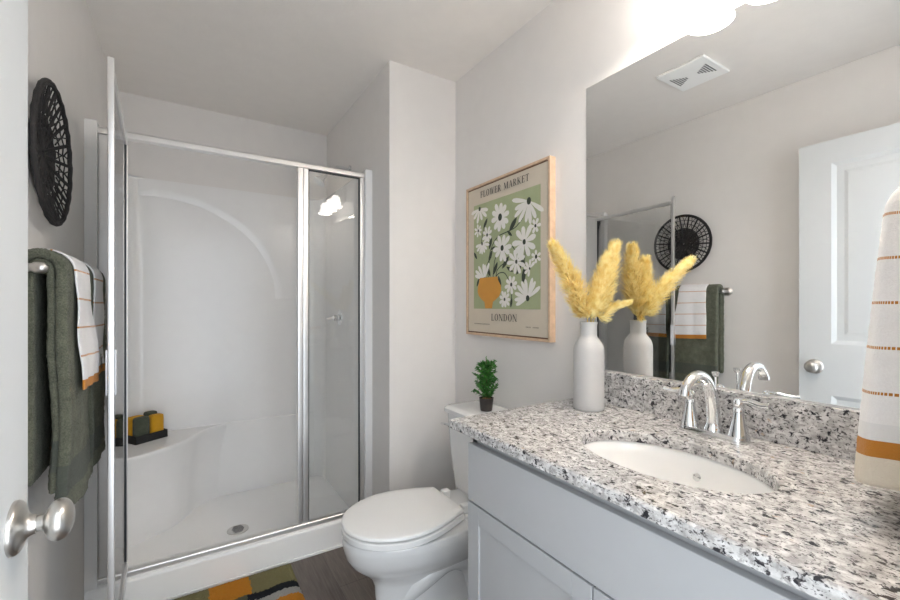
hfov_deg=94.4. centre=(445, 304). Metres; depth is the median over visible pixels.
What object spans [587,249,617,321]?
pampas plume
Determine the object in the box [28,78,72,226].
woven wall basket
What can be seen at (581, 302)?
pampas plume
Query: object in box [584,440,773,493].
sink basin
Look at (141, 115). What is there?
wall
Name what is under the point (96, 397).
bath towel
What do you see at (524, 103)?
wall
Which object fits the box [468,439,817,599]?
vanity cabinet
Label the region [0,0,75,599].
door
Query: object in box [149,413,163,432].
washcloth
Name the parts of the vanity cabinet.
door, door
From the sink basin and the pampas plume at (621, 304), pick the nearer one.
the sink basin
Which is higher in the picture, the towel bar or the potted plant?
the towel bar
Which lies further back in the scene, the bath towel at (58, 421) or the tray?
the tray
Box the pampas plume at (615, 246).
[586,238,623,321]
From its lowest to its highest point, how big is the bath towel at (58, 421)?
0.616 m
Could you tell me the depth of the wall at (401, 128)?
2.14 m
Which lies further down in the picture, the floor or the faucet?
the floor
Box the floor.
[174,547,375,599]
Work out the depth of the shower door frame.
1.66 m
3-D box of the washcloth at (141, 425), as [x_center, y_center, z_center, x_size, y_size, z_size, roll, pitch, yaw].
[-1.636,0.666,2.242,0.050,0.129,0.074,0,0,24]
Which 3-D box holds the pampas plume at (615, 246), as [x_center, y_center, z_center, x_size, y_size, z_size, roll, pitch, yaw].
[0.513,0.046,1.351,0.119,0.536,0.116,0,0,34]
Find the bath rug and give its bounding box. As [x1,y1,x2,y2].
[175,564,304,599]
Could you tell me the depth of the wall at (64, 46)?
1.35 m
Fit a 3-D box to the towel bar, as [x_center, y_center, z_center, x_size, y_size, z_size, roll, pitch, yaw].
[-1.071,-0.082,1.160,0.078,0.050,0.660,0,0,-32]
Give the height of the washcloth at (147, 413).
0.135 m
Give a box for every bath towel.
[28,248,90,503]
[86,266,105,473]
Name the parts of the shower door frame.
pull handle, pull handle, shower door, glass panel, post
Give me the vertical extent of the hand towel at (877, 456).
0.485 m
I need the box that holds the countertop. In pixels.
[450,371,899,599]
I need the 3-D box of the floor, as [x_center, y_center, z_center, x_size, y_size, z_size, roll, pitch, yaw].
[-0.272,1.289,1.287,1.810,0.100,3.675,0,0,-32]
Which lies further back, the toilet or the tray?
the tray
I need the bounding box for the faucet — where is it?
[663,370,771,444]
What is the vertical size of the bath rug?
0.022 m
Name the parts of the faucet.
lever, handle, spout, lift rod, plate, handle, lever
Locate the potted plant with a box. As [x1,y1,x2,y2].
[471,356,498,411]
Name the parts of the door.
knob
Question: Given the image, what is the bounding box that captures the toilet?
[341,400,506,599]
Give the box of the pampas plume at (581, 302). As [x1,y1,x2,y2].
[545,237,594,321]
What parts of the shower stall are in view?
corner seat, bent arm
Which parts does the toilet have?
lid, seat, tank, tank lid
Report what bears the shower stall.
on the floor
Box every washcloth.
[128,415,143,435]
[133,416,149,436]
[143,410,156,415]
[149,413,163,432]
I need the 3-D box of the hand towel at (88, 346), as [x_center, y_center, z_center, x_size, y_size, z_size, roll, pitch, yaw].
[-0.977,0.042,1.066,0.123,0.348,0.225,0,0,-32]
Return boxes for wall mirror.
[586,0,899,410]
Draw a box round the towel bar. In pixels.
[28,261,48,273]
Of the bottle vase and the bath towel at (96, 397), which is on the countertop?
the bottle vase
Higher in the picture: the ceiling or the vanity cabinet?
the ceiling
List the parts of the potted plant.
stem, pot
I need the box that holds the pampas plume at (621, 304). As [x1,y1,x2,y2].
[593,297,634,323]
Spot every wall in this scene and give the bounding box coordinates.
[28,0,106,599]
[119,91,326,199]
[327,60,454,495]
[455,0,748,488]
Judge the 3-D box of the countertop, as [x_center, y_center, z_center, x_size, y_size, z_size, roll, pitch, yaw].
[0.500,0.294,0.984,0.575,0.134,0.920,0,0,-32]
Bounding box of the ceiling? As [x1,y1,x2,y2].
[86,0,553,135]
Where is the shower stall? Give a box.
[84,118,371,599]
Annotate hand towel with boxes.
[48,249,98,389]
[81,261,104,373]
[854,187,899,490]
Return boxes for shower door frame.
[98,56,364,599]
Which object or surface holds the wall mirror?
attached to the wall at (524, 103)
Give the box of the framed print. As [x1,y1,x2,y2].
[466,155,554,342]
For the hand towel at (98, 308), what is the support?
on the bath towel at (96, 397)
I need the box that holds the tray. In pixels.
[128,428,167,444]
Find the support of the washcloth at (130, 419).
on the tray
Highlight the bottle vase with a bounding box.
[573,321,603,411]
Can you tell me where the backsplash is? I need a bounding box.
[604,371,859,460]
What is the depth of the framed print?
1.81 m

